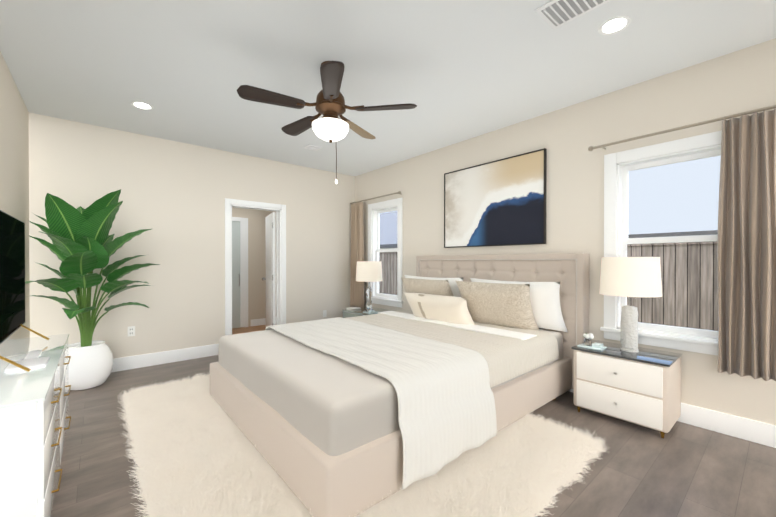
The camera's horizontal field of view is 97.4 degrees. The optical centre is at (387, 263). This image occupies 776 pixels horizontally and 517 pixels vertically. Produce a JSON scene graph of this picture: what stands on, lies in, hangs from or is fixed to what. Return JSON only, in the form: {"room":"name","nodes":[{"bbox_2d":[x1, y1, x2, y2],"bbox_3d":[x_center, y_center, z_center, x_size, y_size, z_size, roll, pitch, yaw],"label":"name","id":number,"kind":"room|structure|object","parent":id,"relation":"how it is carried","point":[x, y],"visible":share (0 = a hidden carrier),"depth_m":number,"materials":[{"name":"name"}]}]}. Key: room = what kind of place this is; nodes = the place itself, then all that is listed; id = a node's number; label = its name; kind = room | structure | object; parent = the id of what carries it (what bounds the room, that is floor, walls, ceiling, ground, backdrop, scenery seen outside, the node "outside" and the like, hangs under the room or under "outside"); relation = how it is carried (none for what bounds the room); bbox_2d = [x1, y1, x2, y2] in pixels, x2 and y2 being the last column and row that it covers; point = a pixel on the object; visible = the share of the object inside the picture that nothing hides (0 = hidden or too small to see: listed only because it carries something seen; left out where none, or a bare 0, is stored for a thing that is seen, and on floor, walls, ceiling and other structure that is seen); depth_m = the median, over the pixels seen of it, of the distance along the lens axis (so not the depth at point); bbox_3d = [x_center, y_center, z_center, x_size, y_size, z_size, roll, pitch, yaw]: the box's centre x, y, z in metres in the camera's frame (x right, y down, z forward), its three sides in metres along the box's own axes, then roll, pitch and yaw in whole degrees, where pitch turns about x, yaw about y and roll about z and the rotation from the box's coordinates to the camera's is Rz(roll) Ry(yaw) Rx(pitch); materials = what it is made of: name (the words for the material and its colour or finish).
{"room":"bedroom","nodes":[
{"label":"bedroom","id":0,"kind":"room"},
{"bbox_2d":[0,51,29,339],"bbox_3d":[-1.617,-0.127,0.991,0.140,2.740,6.540,0,0,-41],"label":"wall","id":1,"kind":"structure","parent":0,"point":[14,157],"depth_m":2.84,"materials":[{"name":"beige paint"}]},
{"bbox_2d":[29,112,354,358],"bbox_3d":[-2.080,-0.147,4.804,4.110,2.740,0.140,0,0,-41],"label":"wall","id":2,"kind":"structure","parent":0,"point":[173,195],"depth_m":4.21,"materials":[{"name":"beige paint"}]},
{"bbox_2d":[128,326,134,336],"bbox_3d":[-2.975,0.790,3.947,0.070,0.115,0.008,0,0,-41],"label":"electrical outlet","id":3,"kind":"object","parent":2,"relation":"attached to","point":[131,330],"depth_m":3.95,"materials":[{"name":"white plastic"}]},
{"bbox_2d":[112,343,218,371],"bbox_3d":[-2.886,1.152,4.018,1.795,0.150,0.020,0,0,-41],"label":"baseboard","id":4,"kind":"structure","parent":2,"relation":"attached to","point":[151,359],"depth_m":4.14,"materials":[{"name":"white wood"}]},
{"bbox_2d":[225,198,285,334],"bbox_3d":[-1.919,0.172,4.934,0.860,2.100,0.165,0,0,-41],"label":"door frame","id":5,"kind":"structure","parent":2,"relation":"attached to","point":[279,210],"depth_m":5.00,"materials":[{"name":"white wood"}]},
{"bbox_2d":[262,212,275,326],"bbox_3d":[-1.887,0.214,5.529,0.252,1.990,0.692,0,0,-41],"label":"door leaf","id":6,"kind":"structure","parent":2,"relation":"in","point":[270,234],"depth_m":5.35,"materials":[{"name":"white wood"}]},
{"bbox_2d":[232,207,274,328],"bbox_3d":[-2.798,-0.156,6.453,2.500,2.740,0.100,0,0,-41],"label":"wall","id":7,"kind":"structure","parent":0,"point":[256,268],"depth_m":6.59,"materials":[{"name":"beige paint"}]},
{"bbox_2d":[232,217,247,327],"bbox_3d":[-2.946,0.180,6.220,0.770,2.070,0.066,0,0,-41],"label":"door frame","id":8,"kind":"structure","parent":7,"relation":"attached to","point":[239,271],"depth_m":6.38,"materials":[{"name":"white wood"}]},
{"bbox_2d":[251,318,265,325],"bbox_3d":[-2.260,1.147,6.845,0.980,0.130,0.015,0,0,-41],"label":"baseboard","id":9,"kind":"structure","parent":7,"relation":"attached to","point":[258,322],"depth_m":6.61,"materials":[{"name":"white wood"}]},
{"bbox_2d":[0,0,775,175],"bbox_3d":[-0.054,-1.554,2.319,4.250,0.100,6.540,0,0,-41],"label":"ceiling","id":10,"kind":"structure","parent":0,"point":[455,71],"depth_m":2.53,"materials":[{"name":"paint"}]},
{"bbox_2d":[131,101,152,109],"bbox_3d":[-2.353,-1.507,3.262,0.176,0.004,0.176,0,0,-41],"label":"recessed light","id":11,"kind":"object","parent":10,"relation":"in","point":[140,105],"visible":1,"depth_m":3.26,"materials":[{"name":"white"}]},
{"bbox_2d":[304,144,321,150],"bbox_3d":[-0.982,-1.506,4.459,0.180,0.018,0.160,0,0,-41],"label":"ceiling vent","id":12,"kind":"object","parent":10,"relation":"in","point":[312,147],"visible":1,"depth_m":4.43,"materials":[{"name":"white"}]},
{"bbox_2d":[237,61,416,183],"bbox_3d":[-0.479,-1.056,2.626,1.252,0.900,1.237,0,0,-41],"label":"ceiling fan","id":13,"kind":"object","parent":10,"relation":"hanging from","point":[329,126],"visible":1,"depth_m":2.51,"materials":[{"name":"brown metal"}]},
{"bbox_2d":[535,0,610,29],"bbox_3d":[1.074,-1.493,1.968,0.250,0.018,0.340,0,0,-41],"label":"ceiling vent","id":14,"kind":"object","parent":10,"relation":"in","point":[553,14],"visible":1,"depth_m":2.00,"materials":[{"name":"white metal"}]},
{"bbox_2d":[598,16,630,34],"bbox_3d":[1.433,-1.501,2.156,0.176,0.004,0.176,0,0,-41],"label":"recessed light","id":15,"kind":"object","parent":10,"relation":"in","point":[620,23],"visible":1,"depth_m":2.15,"materials":[{"name":"white"}]},
{"bbox_2d":[51,325,775,516],"bbox_3d":[-0.607,1.282,2.980,4.250,0.100,8.240,0,0,-41],"label":"floor","id":16,"kind":"structure","parent":0,"point":[680,469],"depth_m":2.07,"materials":[{"name":"brown wood"}]},
{"bbox_2d":[0,334,70,516],"bbox_3d":[-1.954,0.878,1.800,0.368,0.720,1.540,0,0,-41],"label":"dresser","id":17,"kind":"object","parent":16,"relation":"on","point":[34,412],"visible":1,"depth_m":1.35,"materials":[{"name":"white wood"}]},
{"bbox_2d":[0,210,49,371],"bbox_3d":[-2.070,0.120,1.861,0.250,0.788,1.210,0,0,-41],"label":"tv","id":18,"kind":"object","parent":17,"relation":"on","point":[12,274],"visible":1,"depth_m":1.94,"materials":[{"name":"black"}]},
{"bbox_2d":[4,350,49,372],"bbox_3d":[-1.893,0.509,1.811,0.140,0.018,0.420,0,0,-41],"label":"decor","id":19,"kind":"object","parent":17,"relation":"on","point":[31,360],"visible":0.9,"depth_m":1.72,"materials":[{"name":"white ceramic"}]},
{"bbox_2d":[25,189,159,390],"bbox_3d":[-2.821,0.251,3.343,0.989,1.960,1.014,0,0,-41],"label":"plant","id":20,"kind":"object","parent":16,"relation":"on","point":[82,245],"visible":1,"depth_m":3.25,"materials":[{"name":"green plant"}]},
{"bbox_2d":[117,373,606,516],"bbox_3d":[-0.485,1.228,2.676,2.300,0.012,3.084,0,0,-41],"label":"rug","id":21,"kind":"object","parent":16,"relation":"on","point":[194,452],"visible":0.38,"depth_m":1.93,"materials":[{"name":"beige fur"}]},
{"bbox_2d":[210,253,588,516],"bbox_3d":[0.118,0.556,3.089,2.697,1.299,2.189,0,0,-41],"label":"bed","id":22,"kind":"object","parent":21,"relation":"on","point":[344,417],"visible":1,"depth_m":2.26,"materials":[{"name":"beige fabric"}]},
{"bbox_2d":[343,307,393,317],"bbox_3d":[-0.225,0.971,5.120,0.567,0.500,0.880,0,0,-41],"label":"nightstand","id":23,"kind":"object","parent":16,"relation":"on","point":[350,313],"visible":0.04,"depth_m":5.18,"materials":[{"name":"grey mirror"}]},
{"bbox_2d":[346,307,360,309],"bbox_3d":[-0.539,0.706,5.291,0.180,0.026,0.150,0,0,-41],"label":"book","id":24,"kind":"object","parent":23,"relation":"on","point":[353,308],"visible":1,"depth_m":5.25,"materials":[{"name":"beige paper"}]},
{"bbox_2d":[356,261,381,309],"bbox_3d":[-0.290,0.347,5.245,0.410,0.745,0.410,0,0,-41],"label":"lamp","id":25,"kind":"object","parent":23,"relation":"on","point":[369,271],"visible":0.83,"depth_m":5.08,"materials":[{"name":"white fabric"}]},
{"bbox_2d":[363,305,377,313],"bbox_3d":[-0.257,0.663,4.946,0.140,0.115,0.180,0,0,-41],"label":"decor","id":26,"kind":"object","parent":23,"relation":"on","point":[369,311],"visible":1,"depth_m":4.91,"materials":[{"name":"clear glass"}]},
{"bbox_2d":[571,339,681,437],"bbox_3d":[1.891,0.966,2.725,0.462,0.535,0.640,0,0,-41],"label":"nightstand","id":27,"kind":"object","parent":16,"relation":"on","point":[642,387],"visible":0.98,"depth_m":2.55,"materials":[{"name":"beige wood"}]},
{"bbox_2d":[577,333,606,350],"bbox_3d":[1.690,0.640,2.821,0.140,0.115,0.180,0,0,-41],"label":"decor","id":28,"kind":"object","parent":27,"relation":"on","point":[587,343],"visible":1,"depth_m":2.81,"materials":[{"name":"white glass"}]},
{"bbox_2d":[599,257,661,351],"bbox_3d":[1.931,0.325,2.723,0.410,0.745,0.410,0,0,-41],"label":"lamp","id":29,"kind":"object","parent":27,"relation":"on","point":[629,277],"visible":1,"depth_m":2.60,"materials":[{"name":"white fabric"}]},
{"bbox_2d":[355,38,775,424],"bbox_3d":[1.508,-0.141,3.661,0.140,2.740,6.260,0,0,-41],"label":"wall","id":30,"kind":"structure","parent":0,"point":[740,81],"depth_m":3.11,"materials":[{"name":"beige paint"}]},
{"bbox_2d":[350,191,400,307],"bbox_3d":[-0.207,-0.152,5.437,0.155,1.802,1.272,0,0,-41],"label":"curtain","id":31,"kind":"object","parent":30,"relation":"hanging from","point":[357,287],"visible":0.92,"depth_m":5.74,"materials":[{"name":"fabric"},{"name":"metal"}]},
{"bbox_2d":[366,198,403,307],"bbox_3d":[-0.017,-0.158,5.410,0.185,1.635,0.870,0,0,-41],"label":"window","id":32,"kind":"structure","parent":30,"relation":"in","point":[374,249],"depth_m":5.44,"materials":[{"name":"white wood"}]},
{"bbox_2d":[444,148,546,247],"bbox_3d":[1.162,-0.675,3.922,0.037,0.959,1.304,0,0,-41],"label":"painting","id":33,"kind":"object","parent":30,"relation":"attached to","point":[501,202],"visible":0.98,"depth_m":3.82,"materials":[{"name":"fabric"}]},
{"bbox_2d":[600,130,721,355],"bbox_3d":[2.277,-0.144,2.727,0.185,1.635,0.970,0,0,-41],"label":"window","id":34,"kind":"structure","parent":30,"relation":"in","point":[617,240],"depth_m":2.84,"materials":[{"name":"white wood"}]},
{"bbox_2d":[568,389,775,447],"bbox_3d":[1.448,1.154,3.617,0.016,0.150,6.260,0,0,-41],"label":"baseboard","id":35,"kind":"structure","parent":30,"relation":"attached to","point":[759,432],"depth_m":2.44,"materials":[{"name":"white wood"}]},
{"bbox_2d":[588,105,775,380],"bbox_3d":[2.219,-0.137,2.598,0.155,1.802,1.244,0,0,-41],"label":"curtain","id":36,"kind":"object","parent":30,"relation":"hanging from","point":[746,252],"visible":1,"depth_m":2.30,"materials":[{"name":"fabric"},{"name":"metal"}]},
{"label":"outside","id":37,"kind":"structure","parent":0,"visible":0},
{"bbox_3d":[6.394,1.627,8.727,13.860,0.050,17.000,0,0,-41],"label":"ground","id":38,"kind":"structure","parent":37,"visible":0},
{"bbox_2d":[379,241,717,330],"bbox_3d":[3.467,0.635,6.221,0.100,1.960,13.000,0,0,-41],"label":"fence","id":39,"kind":"object","parent":38,"relation":"on","point":[689,280],"depth_m":5.12,"materials":[{"name":"brown wood"}]},
{"bbox_2d":[380,211,717,248],"bbox_3d":[5.912,-0.590,11.921,8.430,4.350,22.500,0,0,-41],"label":"house","id":40,"kind":"structure","parent":38,"relation":"on","point":[388,230],"depth_m":12.92,"materials":[{"name":"grey"}]}
]}

